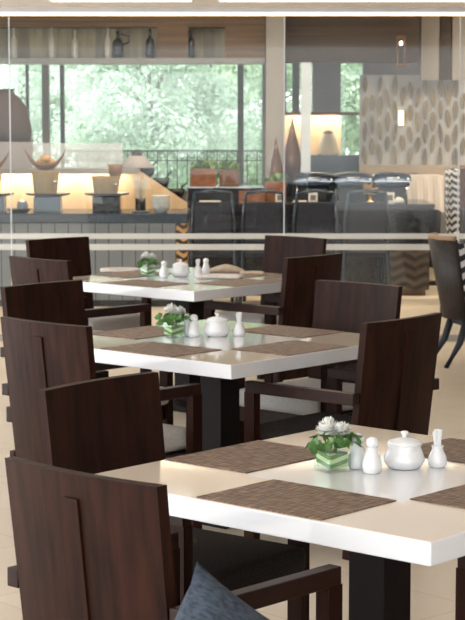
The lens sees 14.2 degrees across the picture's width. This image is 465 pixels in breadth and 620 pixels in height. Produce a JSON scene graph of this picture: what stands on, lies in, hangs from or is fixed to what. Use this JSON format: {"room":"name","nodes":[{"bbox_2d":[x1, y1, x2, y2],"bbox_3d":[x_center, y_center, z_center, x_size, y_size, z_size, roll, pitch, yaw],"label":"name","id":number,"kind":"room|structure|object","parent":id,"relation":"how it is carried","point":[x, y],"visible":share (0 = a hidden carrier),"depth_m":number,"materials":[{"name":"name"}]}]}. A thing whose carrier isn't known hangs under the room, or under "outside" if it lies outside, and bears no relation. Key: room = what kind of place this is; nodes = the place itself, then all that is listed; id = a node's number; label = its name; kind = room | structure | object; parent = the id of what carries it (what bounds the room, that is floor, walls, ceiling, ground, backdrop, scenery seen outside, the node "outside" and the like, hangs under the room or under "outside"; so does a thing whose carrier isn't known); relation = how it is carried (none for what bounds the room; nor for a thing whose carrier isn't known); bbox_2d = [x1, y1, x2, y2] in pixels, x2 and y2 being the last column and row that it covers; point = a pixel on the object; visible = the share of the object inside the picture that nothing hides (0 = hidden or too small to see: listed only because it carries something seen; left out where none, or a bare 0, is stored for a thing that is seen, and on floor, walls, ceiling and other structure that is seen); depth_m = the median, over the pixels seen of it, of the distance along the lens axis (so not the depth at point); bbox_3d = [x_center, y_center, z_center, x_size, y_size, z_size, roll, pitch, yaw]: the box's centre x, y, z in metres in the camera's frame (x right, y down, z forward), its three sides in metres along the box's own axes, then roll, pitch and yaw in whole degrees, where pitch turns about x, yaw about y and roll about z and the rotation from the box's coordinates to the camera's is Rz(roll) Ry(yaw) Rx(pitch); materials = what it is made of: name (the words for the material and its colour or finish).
{"room":"restaurant","nodes":[
{"label":"restaurant","id":0,"kind":"room"},
{"bbox_2d":[0,89,31,141],"bbox_3d":[-2.142,-1.104,17.481,0.544,1.918,0.544,0,6,0],"label":"pendant lamp","id":1,"kind":"object","parent":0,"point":[21,130],"visible":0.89,"depth_m":17.23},
{"bbox_2d":[31,209,186,209],"bbox_3d":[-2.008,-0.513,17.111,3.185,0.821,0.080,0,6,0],"label":"countertop","id":2,"kind":"structure","parent":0,"point":[31,209],"depth_m":17.03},
{"bbox_2d":[0,168,186,208],"bbox_3d":[-2.008,-1.109,17.053,3.185,0.372,0.350,0,6,0],"label":"backsplash","id":3,"kind":"structure","parent":2,"relation":"on","point":[77,181],"depth_m":17.03,"materials":[{"name":"brown wood"}]},
{"bbox_2d":[0,142,32,167],"bbox_3d":[-2.712,-1.412,17.021,1.775,0.238,0.050,0,6,0],"label":"screen","id":4,"kind":"object","parent":3,"relation":"on","point":[19,159],"visible":1,"depth_m":17.00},
{"bbox_2d":[122,149,153,167],"bbox_3d":[-0.875,-1.384,17.079,0.314,0.170,0.314,0,6,0],"label":"cover","id":5,"kind":"object","parent":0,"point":[136,159],"visible":0.97,"depth_m":17.00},
{"bbox_2d":[137,251,161,276],"bbox_3d":[-0.490,-0.274,11.011,0.164,0.147,0.157,-1,6,-11],"label":"flower vase","id":6,"kind":"object","parent":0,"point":[146,256],"visible":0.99,"depth_m":10.99,"materials":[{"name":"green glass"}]},
{"bbox_2d":[0,16,419,62],"bbox_3d":[-2.083,-2.864,18.552,7.834,0.807,0.500,0,6,0],"label":"wall","id":7,"kind":"structure","parent":0,"point":[308,39],"depth_m":18.31,"materials":[{"name":"wood"}]},
{"bbox_2d":[0,29,224,57],"bbox_3d":[-1.296,-2.670,18.753,2.464,0.301,0.140,0,6,0],"label":"wall niche","id":8,"kind":"object","parent":7,"relation":"in","point":[31,43],"visible":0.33,"depth_m":18.68,"materials":[{"name":"wood"}]},
{"bbox_2d":[0,58,264,64],"bbox_3d":[-2.841,-2.474,18.588,6.319,0.054,0.510,0,6,0],"label":"trim","id":9,"kind":"structure","parent":7,"relation":"attached to","point":[3,61],"depth_m":18.34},
{"bbox_2d":[104,28,111,57],"bbox_3d":[-1.234,-2.652,18.494,0.072,0.320,0.070,0,6,0],"label":"bottle","id":10,"kind":"object","parent":9,"relation":"on","point":[107,43],"visible":0.91,"depth_m":18.47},
{"bbox_2d":[112,29,128,57],"bbox_3d":[-1.105,-2.637,18.495,0.170,0.290,0.107,0,6,0],"label":"bottle","id":11,"kind":"object","parent":9,"relation":"on","point":[117,45],"visible":0.97,"depth_m":18.46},
{"bbox_2d":[146,28,153,57],"bbox_3d":[-0.818,-2.647,18.494,0.084,0.310,0.082,0,6,0],"label":"bottle","id":12,"kind":"object","parent":9,"relation":"on","point":[149,42],"visible":0.93,"depth_m":18.47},
{"bbox_2d":[396,35,405,66],"bbox_3d":[1.649,-2.536,18.290,0.084,0.300,0.090,0,6,0],"label":"wall lantern","id":13,"kind":"object","parent":7,"relation":"attached to","point":[398,37],"visible":1,"depth_m":18.25,"materials":[{"name":"brown metal"}]},
{"bbox_2d":[0,268,464,619],"bbox_3d":[-0.250,0.899,8.140,11.500,0.100,26.000,0,6,0],"label":"floor","id":14,"kind":"structure","parent":0,"point":[433,588],"depth_m":7.90,"materials":[{"name":"tile"}]},
{"bbox_2d":[9,256,151,372],"bbox_3d":[-0.848,0.159,10.308,0.566,0.921,0.625,6,8,44],"label":"dining chair","id":15,"kind":"object","parent":14,"relation":"on","point":[24,270],"visible":0.19,"depth_m":10.09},
{"bbox_2d":[0,280,172,424],"bbox_3d":[-0.668,0.355,8.454,0.625,0.921,0.566,5,8,41],"label":"dining chair","id":16,"kind":"object","parent":14,"relation":"on","point":[62,302],"visible":0.15,"depth_m":8.58,"materials":[{"name":"wood"}]},
{"bbox_2d":[25,236,151,330],"bbox_3d":[-0.899,0.031,11.520,0.625,0.921,0.566,6,8,44],"label":"dining chair","id":17,"kind":"object","parent":14,"relation":"on","point":[76,250],"visible":0.12,"depth_m":11.64,"materials":[{"name":"wood"}]},
{"bbox_2d":[0,210,189,306],"bbox_3d":[-1.994,-0.469,16.683,3.212,0.822,0.720,0,6,0],"label":"counter","id":18,"kind":"object","parent":14,"relation":"on","point":[65,221],"depth_m":16.36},
{"bbox_2d":[25,192,70,211],"bbox_3d":[-1.641,-0.960,16.611,0.410,0.170,0.410,0,6,0],"label":"serving stand","id":19,"kind":"object","parent":18,"relation":"on","point":[52,202],"visible":0.91,"depth_m":16.50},
{"bbox_2d":[31,170,59,193],"bbox_3d":[-1.661,-1.134,16.593,0.258,0.205,0.258,0,6,0],"label":"pot","id":20,"kind":"object","parent":19,"relation":"on","point":[44,182],"visible":0.97,"depth_m":16.50,"materials":[{"name":"beige ceramic"}]},
{"bbox_2d":[24,148,65,170],"bbox_3d":[-1.661,-1.335,16.572,0.370,0.198,0.170,0,6,0],"label":"bowl","id":21,"kind":"object","parent":20,"relation":"on","point":[44,167],"visible":1,"depth_m":16.52,"materials":[{"name":"brown wood"}]},
{"bbox_2d":[84,192,129,211],"bbox_3d":[-1.117,-0.960,16.611,0.410,0.170,0.410,0,6,0],"label":"serving stand","id":22,"kind":"object","parent":18,"relation":"on","point":[111,202],"visible":0.91,"depth_m":16.50,"materials":[{"name":"stone"}]},
{"bbox_2d":[91,175,119,193],"bbox_3d":[-1.127,-1.112,16.595,0.258,0.160,0.258,0,6,0],"label":"pot","id":23,"kind":"object","parent":22,"relation":"on","point":[103,184],"visible":0.95,"depth_m":16.50,"materials":[{"name":"beige ceramic"}]},
{"bbox_2d":[131,176,149,211],"bbox_3d":[-0.815,-1.028,16.538,0.180,0.321,0.185,0,6,0],"label":"holder","id":24,"kind":"object","parent":18,"relation":"on","point":[140,186],"visible":1,"depth_m":16.50,"materials":[{"name":"white ceramic"}]},
{"bbox_2d":[0,316,201,528],"bbox_3d":[-0.518,0.480,7.271,0.566,0.921,0.625,6,8,43],"label":"dining chair","id":25,"kind":"object","parent":14,"relation":"on","point":[38,355],"visible":0.28,"depth_m":7.12,"materials":[{"name":"wood"}]},
{"bbox_2d":[37,372,309,619],"bbox_3d":[-0.175,0.684,5.349,0.625,0.921,0.566,5,8,38],"label":"dining chair","id":26,"kind":"object","parent":14,"relation":"on","point":[99,425],"visible":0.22,"depth_m":5.40,"materials":[{"name":"wood"}]},
{"bbox_2d":[5,456,342,619],"bbox_3d":[-0.144,0.790,4.345,0.566,0.921,0.625,6,8,42],"label":"dining chair","id":27,"kind":"object","parent":14,"relation":"on","point":[88,546],"visible":0.94,"depth_m":4.10,"materials":[{"name":"wood"}]},
{"bbox_2d":[73,267,281,412],"bbox_3d":[-0.256,0.182,10.917,1.143,0.740,1.143,5,8,41],"label":"dining table","id":28,"kind":"object","parent":14,"relation":"on","point":[191,296],"visible":0.3,"depth_m":10.54,"materials":[{"name":"paint"}]},
{"bbox_2d":[93,271,170,277],"bbox_3d":[-0.596,-0.213,11.122,0.300,0.003,0.400,5,8,41],"label":"placemat","id":29,"kind":"object","parent":28,"relation":"on","point":[116,274],"visible":0.8,"depth_m":11.09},
{"bbox_2d":[100,267,139,271],"bbox_3d":[-0.682,-0.247,11.327,0.240,0.022,0.106,-1,6,-5],"label":"napkin","id":30,"kind":"object","parent":29,"relation":"on","point":[110,269],"visible":0.99,"depth_m":11.28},
{"bbox_2d":[102,279,188,286],"bbox_3d":[-0.494,-0.152,10.541,0.400,0.003,0.300,5,8,41],"label":"placemat","id":31,"kind":"object","parent":28,"relation":"on","point":[135,282],"visible":1,"depth_m":10.50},
{"bbox_2d":[171,259,189,276],"bbox_3d":[-0.306,-0.248,10.977,0.112,0.102,0.112,0,6,0],"label":"sugar bowl","id":32,"kind":"object","parent":28,"relation":"on","point":[179,269],"visible":1,"depth_m":10.94,"materials":[{"name":"ceramic"}]},
{"bbox_2d":[196,273,243,278],"bbox_3d":[-0.073,-0.199,10.848,0.270,0.026,0.096,1,6,6],"label":"napkin","id":33,"kind":"object","parent":28,"relation":"on","point":[209,275],"visible":1,"depth_m":10.81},
{"bbox_2d":[196,278,280,286],"bbox_3d":[0.034,-0.156,10.587,0.300,0.003,0.400,5,8,41],"label":"placemat","id":34,"kind":"object","parent":28,"relation":"on","point":[232,282],"visible":1,"depth_m":10.56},
{"bbox_2d":[210,272,278,276],"bbox_3d":[0.040,-0.217,11.164,0.400,0.003,0.300,5,8,41],"label":"placemat","id":35,"kind":"object","parent":28,"relation":"on","point":[265,274],"visible":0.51,"depth_m":11.15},
{"bbox_2d":[210,264,243,271],"bbox_3d":[-0.039,-0.255,11.290,0.220,0.045,0.138,0,6,0],"label":"napkin","id":36,"kind":"object","parent":35,"relation":"on","point":[225,267],"visible":0.88,"depth_m":11.23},
{"bbox_2d":[189,189,238,302],"bbox_3d":[-0.172,-0.560,16.556,0.452,1.037,0.534,0,6,0],"label":"chair","id":37,"kind":"object","parent":14,"relation":"on","point":[209,217],"visible":0.76,"depth_m":16.34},
{"bbox_2d":[93,319,359,528],"bbox_3d":[-0.054,0.493,7.979,1.143,0.740,1.143,5,8,41],"label":"dining table","id":38,"kind":"object","parent":14,"relation":"on","point":[220,371],"visible":0.35,"depth_m":7.74,"materials":[{"name":"paint"}]},
{"bbox_2d":[93,326,167,338],"bbox_3d":[-0.393,0.098,8.184,0.300,0.003,0.400,5,8,41],"label":"placemat","id":39,"kind":"object","parent":38,"relation":"on","point":[142,332],"visible":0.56,"depth_m":8.16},
{"bbox_2d":[100,342,221,356],"bbox_3d":[-0.292,0.159,7.603,0.400,0.003,0.300,5,8,41],"label":"placemat","id":40,"kind":"object","parent":38,"relation":"on","point":[150,348],"visible":1,"depth_m":7.58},
{"bbox_2d":[154,303,191,337],"bbox_3d":[-0.255,0.043,8.014,0.165,0.148,0.165,0,6,2],"label":"flower vase","id":41,"kind":"object","parent":38,"relation":"on","point":[173,330],"visible":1,"depth_m":7.99,"materials":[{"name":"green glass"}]},
{"bbox_2d":[188,314,199,337],"bbox_3d":[-0.165,0.067,8.018,0.055,0.098,0.055,0,6,0],"label":"salt shaker","id":42,"kind":"object","parent":38,"relation":"on","point":[193,330],"visible":1,"depth_m":8.00,"materials":[{"name":"ceramic"}]},
{"bbox_2d":[204,312,229,336],"bbox_3d":[-0.067,0.061,8.054,0.112,0.102,0.112,0,6,0],"label":"sugar bowl","id":43,"kind":"object","parent":38,"relation":"on","point":[216,326],"visible":1,"depth_m":8.02,"materials":[{"name":"ceramic"}]},
{"bbox_2d":[233,312,244,336],"bbox_3d":[0.028,0.061,8.054,0.054,0.104,0.054,0,6,0],"label":"holder","id":44,"kind":"object","parent":38,"relation":"on","point":[238,330],"visible":1,"depth_m":8.04,"materials":[{"name":"ceramic"}]},
{"bbox_2d":[231,325,343,337],"bbox_3d":[0.243,0.093,8.225,0.400,0.003,0.300,5,8,41],"label":"placemat","id":45,"kind":"object","parent":38,"relation":"on","point":[277,330],"visible":1,"depth_m":8.20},
{"bbox_2d":[231,340,348,355],"bbox_3d":[0.237,0.154,7.648,0.300,0.003,0.400,5,8,41],"label":"placemat","id":46,"kind":"object","parent":38,"relation":"on","point":[292,347],"visible":1,"depth_m":7.64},
{"bbox_2d":[0,334,464,340],"bbox_3d":[-0.250,0.209,13.970,11.500,0.045,0.060,0,6,0],"label":"trim","id":47,"kind":"structure","parent":14,"relation":"on","point":[452,337],"depth_m":13.94,"materials":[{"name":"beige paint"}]},
{"bbox_2d":[8,17,11,285],"bbox_3d":[-1.644,-0.984,13.843,0.008,2.355,0.014,0,6,0],"label":"trim","id":48,"kind":"structure","parent":47,"relation":"on","point":[8,17],"depth_m":13.80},
{"bbox_2d":[12,233,282,249],"bbox_3d":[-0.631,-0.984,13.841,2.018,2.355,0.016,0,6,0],"label":"rail","id":49,"kind":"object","parent":47,"relation":"attached to","point":[14,235],"depth_m":13.88,"materials":[{"name":"metal"}]},
{"bbox_2d":[283,17,284,235],"bbox_3d":[0.382,-0.984,13.843,0.008,2.355,0.014,0,6,0],"label":"trim","id":50,"kind":"structure","parent":47,"relation":"on","point":[284,17],"depth_m":13.81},
{"bbox_2d":[284,233,456,249],"bbox_3d":[1.028,-0.984,13.841,1.284,2.355,0.016,0,6,0],"label":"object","id":51,"kind":"structure","parent":47,"relation":"attached to","point":[315,235],"depth_m":13.88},
{"bbox_2d":[456,17,460,334],"bbox_3d":[1.674,-0.984,13.843,0.008,2.355,0.014,0,6,0],"label":"trim","id":52,"kind":"structure","parent":47,"relation":"on","point":[460,17],"depth_m":13.80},
{"bbox_2d":[239,189,287,302],"bbox_3d":[0.278,-0.566,16.606,0.452,1.037,0.534,0,6,0],"label":"chair","id":53,"kind":"object","parent":14,"relation":"on","point":[259,217],"visible":0.55,"depth_m":16.39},
{"bbox_2d":[203,235,326,378],"bbox_3d":[0.215,0.017,11.649,0.566,0.921,0.625,5,8,42],"label":"dining chair","id":54,"kind":"object","parent":14,"relation":"on","point":[277,248],"visible":0.06,"depth_m":11.82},
{"bbox_2d":[204,253,342,382],"bbox_3d":[0.240,0.139,10.493,0.625,0.921,0.566,5,8,40],"label":"dining chair","id":55,"kind":"object","parent":14,"relation":"on","point":[300,275],"visible":0.29,"depth_m":10.23,"materials":[{"name":"wood"}]},
{"bbox_2d":[266,16,283,177],"bbox_3d":[0.415,-1.734,18.294,0.176,3.000,0.150,0,6,0],"label":"column","id":56,"kind":"structure","parent":14,"relation":"on","point":[274,25],"depth_m":18.17,"materials":[{"name":"beige paint"}]},
{"bbox_2d":[96,424,464,619],"bbox_3d":[0.396,0.805,5.034,1.143,0.740,1.143,5,8,41],"label":"dining table","id":57,"kind":"object","parent":14,"relation":"on","point":[382,542],"visible":0.54,"depth_m":4.81,"materials":[{"name":"paint"}]},
{"bbox_2d":[165,440,321,472],"bbox_3d":[0.057,0.409,5.239,0.300,0.003,0.400,5,8,41],"label":"placemat","id":58,"kind":"object","parent":57,"relation":"on","point":[257,455],"visible":0.8,"depth_m":5.22,"materials":[{"name":"fabric"}]},
{"bbox_2d":[197,479,395,520],"bbox_3d":[0.158,0.471,4.658,0.400,0.003,0.300,5,8,41],"label":"placemat","id":59,"kind":"object","parent":57,"relation":"on","point":[279,496],"visible":1,"depth_m":4.64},
{"bbox_2d":[304,416,361,468],"bbox_3d":[0.271,0.361,5.014,0.153,0.146,0.172,1,6,13],"label":"flower vase","id":60,"kind":"object","parent":57,"relation":"on","point":[329,457],"visible":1,"depth_m":5.00,"materials":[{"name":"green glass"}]},
{"bbox_2d":[348,433,364,469],"bbox_3d":[0.339,0.380,5.058,0.055,0.098,0.055,0,6,0],"label":"salt shaker","id":61,"kind":"object","parent":57,"relation":"on","point":[356,455],"visible":0.85,"depth_m":5.04,"materials":[{"name":"ceramic"}]},
{"bbox_2d":[362,437,381,473],"bbox_3d":[0.373,0.387,4.995,0.055,0.098,0.055,0,6,0],"label":"salt shaker","id":62,"kind":"object","parent":57,"relation":"on","point":[372,462],"visible":1,"depth_m":4.98,"materials":[{"name":"ceramic"}]},
{"bbox_2d":[384,430,424,469],"bbox_3d":[0.466,0.378,5.066,0.112,0.102,0.112,0,6,0],"label":"sugar bowl","id":63,"kind":"object","parent":57,"relation":"on","point":[403,452],"visible":1,"depth_m":5.03,"materials":[{"name":"ceramic"}]},
{"bbox_2d":[410,484,464,508],"bbox_3d":[0.687,0.466,4.704,0.300,0.003,0.400,5,8,41],"label":"placemat","id":64,"kind":"object","parent":57,"relation":"on","point":[455,496],"visible":1,"depth_m":4.67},
{"bbox_2d":[428,429,446,467],"bbox_3d":[0.558,0.375,5.082,0.054,0.104,0.054,0,6,0],"label":"holder","id":65,"kind":"object","parent":57,"relation":"on","point":[437,458],"visible":1,"depth_m":5.07,"materials":[{"name":"ceramic"}]},
{"bbox_2d":[421,438,464,463],"bbox_3d":[0.693,0.405,5.281,0.400,0.003,0.300,5,8,41],"label":"placemat","id":66,"kind":"object","parent":57,"relation":"on","point":[454,449],"visible":0.48,"depth_m":5.33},
{"bbox_2d":[188,199,434,295],"bbox_3d":[0.730,-0.604,17.795,2.285,0.857,0.980,0,6,0],"label":"buffet","id":67,"kind":"object","parent":14,"relation":"on","point":[409,269],"visible":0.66,"depth_m":17.36,"materials":[{"name":"brown wood"}]},
{"bbox_2d":[186,185,263,201],"bbox_3d":[-0.071,-1.122,17.942,0.745,0.142,0.460,0,6,0],"label":"display riser","id":68,"kind":"object","parent":67,"relation":"on","point":[235,190],"visible":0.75,"depth_m":17.73,"materials":[{"name":"metal"}]},
{"bbox_2d":[190,168,215,186],"bbox_3d":[-0.281,-1.276,17.915,0.248,0.170,0.300,0,6,0],"label":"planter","id":69,"kind":"object","parent":68,"relation":"on","point":[208,178],"visible":0.91,"depth_m":17.77,"materials":[{"name":"ceramic"}]},
{"bbox_2d":[190,160,216,173],"bbox_3d":[-0.278,-1.350,17.905,0.261,0.187,0.330,0,6,0],"label":"lettuce leaves","id":70,"kind":"object","parent":69,"relation":"in","point":[210,164],"visible":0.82,"depth_m":17.81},
{"bbox_2d":[219,169,238,186],"bbox_3d":[-0.033,-1.269,17.896,0.191,0.160,0.260,0,6,0],"label":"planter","id":71,"kind":"object","parent":68,"relation":"on","point":[226,177],"visible":0.97,"depth_m":17.77,"materials":[{"name":"brown ceramic"}]},
{"bbox_2d":[216,160,240,176],"bbox_3d":[-0.033,-1.345,17.889,0.243,0.199,0.278,0,6,0],"label":"lettuce leaves","id":72,"kind":"object","parent":71,"relation":"in","point":[223,165],"visible":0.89,"depth_m":17.84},
{"bbox_2d":[239,191,264,202],"bbox_3d":[0.182,-1.060,17.516,0.242,0.110,0.220,0,6,0],"label":"crate","id":73,"kind":"object","parent":67,"relation":"on","point":[257,197],"visible":0.7,"depth_m":17.41,"materials":[{"name":"wood"}]},
{"bbox_2d":[269,138,282,175],"bbox_3d":[0.416,-1.345,17.878,0.134,0.600,0.134,0,6,0],"label":"vase","id":74,"kind":"object","parent":67,"relation":"on","point":[275,163],"visible":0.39,"depth_m":17.83,"materials":[{"name":"orange metal"}]},
{"bbox_2d":[266,181,285,202],"bbox_3d":[0.407,-1.114,17.590,0.187,0.200,0.220,0,6,0],"label":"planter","id":75,"kind":"object","parent":67,"relation":"on","point":[277,186],"visible":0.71,"depth_m":17.48,"materials":[{"name":"wood"}]},
{"bbox_2d":[283,118,300,199],"bbox_3d":[0.579,-1.461,18.067,0.182,0.790,0.182,0,6,0],"label":"vase","id":76,"kind":"object","parent":67,"relation":"on","point":[292,150],"visible":0.86,"depth_m":18.01,"materials":[{"name":"orange metal"}]},
{"bbox_2d":[294,172,332,201],"bbox_3d":[0.760,-1.157,17.604,0.359,0.286,0.354,0,6,0],"label":"chafing dish","id":77,"kind":"object","parent":67,"relation":"on","point":[304,181],"visible":0.91,"depth_m":17.50,"materials":[{"name":"silver metal"}]},
{"bbox_2d":[333,172,371,200],"bbox_3d":[1.129,-1.157,17.604,0.359,0.286,0.354,0,6,0],"label":"chafing dish","id":78,"kind":"object","parent":67,"relation":"on","point":[344,182],"visible":0.84,"depth_m":17.52,"materials":[{"name":"silver metal"}]},
{"bbox_2d":[372,172,410,201],"bbox_3d":[1.497,-1.157,17.604,0.350,0.286,0.354,0,6,0],"label":"chafing dish","id":79,"kind":"object","parent":67,"relation":"on","point":[397,182],"visible":0.87,"depth_m":17.51,"materials":[{"name":"silver metal"}]},
{"bbox_2d":[292,189,338,253],"bbox_3d":[0.728,-0.566,16.606,0.452,1.037,0.534,0,6,0],"label":"chair","id":80,"kind":"object","parent":14,"relation":"on","point":[312,217],"visible":0.46,"depth_m":16.38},
{"bbox_2d":[239,280,402,443],"bbox_3d":[0.395,0.355,8.450,0.566,0.921,0.625,6,8,43],"label":"dining chair","id":81,"kind":"object","parent":14,"relation":"on","point":[338,305],"visible":0.33,"depth_m":8.55,"materials":[{"name":"wood"}]},
{"bbox_2d":[285,112,374,198],"bbox_3d":[1.146,-1.272,20.078,1.183,1.705,0.400,0,6,0],"label":"niche","id":82,"kind":"object","parent":14,"relation":"on","point":[320,121],"visible":0.29,"depth_m":19.93,"materials":[{"name":"beige paint"}]},
{"bbox_2d":[317,130,338,154],"bbox_3d":[1.020,-1.785,19.903,0.230,0.270,0.224,0,6,0],"label":"wicker lantern","id":83,"kind":"object","parent":82,"relation":"on","point":[328,143],"visible":1,"depth_m":19.83,"materials":[{"name":"wicker"}]},
{"bbox_2d":[244,312,441,560],"bbox_3d":[0.445,0.469,7.379,0.625,0.921,0.566,5,8,41],"label":"dining chair","id":84,"kind":"object","parent":14,"relation":"on","point":[395,380],"visible":0.39,"depth_m":7.18,"materials":[{"name":"wood"}]},
{"bbox_2d":[341,189,390,284],"bbox_3d":[1.178,-0.566,16.606,0.452,1.037,0.534,0,6,0],"label":"chair","id":85,"kind":"object","parent":14,"relation":"on","point":[363,217],"visible":0.81,"depth_m":16.39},
{"bbox_2d":[410,173,440,267],"bbox_3d":[1.868,-0.849,19.052,0.477,1.081,0.459,5,8,41],"label":"tub chair","id":86,"kind":"object","parent":14,"relation":"on","point":[435,215],"visible":0.05,"depth_m":19.02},
{"bbox_2d":[429,281,436,285],"bbox_3d":[1.890,-0.793,18.539,0.320,1.077,0.440,0,6,0],"label":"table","id":87,"kind":"object","parent":14,"relation":"on","point":[431,283],"visible":0.1,"depth_m":18.44,"materials":[{"name":"brown wood"}]},
{"bbox_2d":[427,232,464,367],"bbox_3d":[1.651,-0.070,12.659,0.683,0.895,0.424,-1,6,-13],"label":"upholstered chair","id":88,"kind":"object","parent":14,"relation":"on","point":[447,254],"visible":0.95,"depth_m":12.48,"materials":[{"name":"black leather"}]},
{"bbox_2d":[458,242,464,293],"bbox_3d":[1.469,-0.219,12.602,0.237,0.505,0.396,-1,6,-13],"label":"cushion","id":89,"kind":"object","parent":88,"relation":"on","point":[461,249],"depth_m":12.42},
{"bbox_2d":[445,168,459,241],"bbox_3d":[2.036,-0.676,16.913,0.196,1.205,0.680,0,6,0],"label":"chair","id":90,"kind":"object","parent":14,"relation":"on","point":[451,174],"visible":0.21,"depth_m":17.09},
{"bbox_2d":[455,556,464,619],"bbox_3d":[0.938,0.769,4.539,0.625,0.921,0.566,5,8,41],"label":"dining chair","id":91,"kind":"object","parent":14,"relation":"on","point":[460,569],"visible":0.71,"depth_m":4.50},
{"bbox_2d":[459,165,464,242],"bbox_3d":[2.103,-0.629,16.273,0.340,1.247,0.680,2,6,17],"label":"chair","id":92,"kind":"object","parent":14,"relation":"on","point":[462,167],"visible":0.07,"depth_m":16.43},
{"bbox_3d":[-0.657,-0.671,17.326,0.412,1.090,0.340,0,6,0],"label":"stepped base","id":93,"kind":"object","parent":14,"relation":"on","visible":0},
{"bbox_2d":[152,171,171,187],"bbox_3d":[-0.661,-1.203,17.269,0.167,0.164,0.170,-3,7,-30],"label":"bowl","id":94,"kind":"object","parent":93,"relation":"on","point":[164,182],"visible":0.7,"depth_m":17.20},
{"bbox_3d":[0.020,1.170,3.462,0.480,0.345,0.480,0,6,0],"label":"ottoman","id":95,"kind":"object","parent":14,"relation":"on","visible":0},
{"bbox_2d":[175,562,269,619],"bbox_3d":[-0.006,0.728,3.408,0.160,0.553,0.557,6,8,44],"label":"cushion","id":96,"kind":"object","parent":95,"relation":"on","point":[206,598],"visible":1,"depth_m":3.35,"materials":[{"name":"fabric"}]},
{"bbox_2d":[0,0,464,6],"bbox_3d":[-0.250,-2.332,13.032,11.500,0.365,1.210,0,6,0],"label":"ceiling","id":97,"kind":"structure","parent":0,"point":[3,3],"depth_m":13.31,"materials":[{"name":"paint"}]},
{"bbox_2d":[49,0,192,1],"bbox_3d":[-0.760,-2.109,12.709,0.980,0.009,0.320,0,6,0],"label":"recessed light","id":98,"kind":"object","parent":97,"relation":"in","point":[49,0],"visible":1,"depth_m":12.73,"materials":[{"name":"paint"}]},
{"bbox_2d":[218,0,464,1],"bbox_3d":[1.250,-2.109,12.709,2.700,0.009,0.320,0,6,0],"label":"recessed light","id":99,"kind":"object","parent":97,"relation":"in","point":[218,0],"visible":1,"depth_m":12.76,"materials":[{"name":"paint"}]},
{"bbox_2d":[0,7,464,11],"bbox_3d":[-0.250,-2.469,13.686,11.500,0.570,0.120,0,6,0],"label":"trim","id":100,"kind":"structure","parent":0,"point":[2,9],"depth_m":13.65,"materials":[{"name":"grey metal"}]},
{"bbox_2d":[0,12,464,15],"bbox_3d":[-0.250,-2.175,13.727,11.500,0.021,0.080,0,6,0],"label":"trim","id":101,"kind":"structure","parent":100,"relation":"attached to","point":[1,13],"depth_m":13.69,"materials":[{"name":"white"}]},
{"bbox_2d":[301,63,310,171],"bbox_3d":[0.705,-1.839,17.966,0.092,1.073,0.120,0,6,0],"label":"column","id":102,"kind":"structure","parent":0,"point":[305,67],"depth_m":17.90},
{"bbox_2d":[181,16,451,267],"bbox_3d":[-0.250,-1.916,20.487,11.500,3.100,0.150,0,6,0],"label":"wall","id":103,"kind":"structure","parent":0,"point":[326,77],"depth_m":20.36,"materials":[{"name":"paint"}]},
{"bbox_2d":[25,65,243,184],"bbox_3d":[-2.838,-2.022,20.451,6.324,1.418,0.100,0,6,0],"label":"window","id":104,"kind":"structure","parent":103,"relation":"in","point":[45,68],"depth_m":20.39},
{"bbox_2d":[292,63,299,111],"bbox_3d":[0.730,-2.022,20.451,0.285,1.418,0.100,0,6,0],"label":"window","id":105,"kind":"structure","parent":103,"relation":"in","point":[295,66],"depth_m":20.36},
{"bbox_2d":[359,165,459,184],"bbox_3d":[1.908,-1.397,19.285,1.191,0.205,0.150,0,6,0],"label":"wall","id":106,"kind":"structure","parent":0,"point":[370,169],"depth_m":19.20,"materials":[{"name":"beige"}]},
{"bbox_2d":[359,75,464,165],"bbox_3d":[1.905,-1.936,19.237,1.191,0.964,0.092,0,6,0],"label":"relief panel","id":107,"kind":"object","parent":106,"relation":"on","point":[428,135],"visible":0.99,"depth_m":19.21,"materials":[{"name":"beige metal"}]},
{"bbox_2d":[407,174,443,212],"bbox_3d":[1.890,-1.157,18.501,0.380,0.360,0.544,0,6,0],"label":"curtain","id":108,"kind":"object","parent":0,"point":[428,187],"visible":0.62,"depth_m":18.25,"materials":[{"name":"fabric"}]},
{"bbox_2d":[420,16,464,79],"bbox_3d":[2.181,-2.839,18.957,0.535,1.002,0.100,0,6,0],"label":"wall","id":109,"kind":"structure","parent":0,"point":[429,36],"depth_m":18.93,"materials":[{"name":"paint"}]},
{"label":"outside","id":110,"kind":"structure","parent":0,"visible":0},
{"bbox_3d":[0.000,-2.393,40.302,28.000,0.280,39.340,0,6,0],"label":"ground","id":111,"kind":"structure","parent":110,"visible":0},
{"bbox_2d":[0,65,112,167],"bbox_3d":[-3.266,-3.562,29.296,2.652,4.373,2.693,-5,8,-40],"label":"leafy tree","id":112,"kind":"object","parent":111,"relation":"on","point":[35,99],"visible":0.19,"depth_m":28.80,"materials":[{"name":"green plant"}]},
{"bbox_2d":[39,65,261,189],"bbox_3d":[-1.077,-3.190,25.220,3.113,4.492,2.725,6,8,44],"label":"leafy tree","id":113,"kind":"object","parent":111,"relation":"on","point":[143,131],"visible":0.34,"depth_m":24.71,"materials":[{"name":"green plant"}]},
{"bbox_2d":[65,150,261,189],"bbox_3d":[-0.773,-1.213,21.592,2.302,1.270,0.030,0,6,0],"label":"iron railing","id":114,"kind":"object","parent":111,"relation":"on","point":[67,151],"visible":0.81,"depth_m":21.53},
{"bbox_2d":[128,63,345,188],"bbox_3d":[0.080,-3.705,29.025,3.635,4.715,3.497,-4,7,-33],"label":"leafy tree","id":115,"kind":"object","parent":111,"relation":"on","point":[252,73],"visible":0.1,"depth_m":28.16,"materials":[{"name":"green plant"}]},
{"bbox_2d":[286,63,361,154],"bbox_3d":[1.656,-3.131,25.242,2.350,4.370,2.967,-3,7,-27],"label":"leafy tree","id":116,"kind":"object","parent":111,"relation":"on","point":[350,72],"visible":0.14,"depth_m":24.77,"materials":[{"name":"green plant"}]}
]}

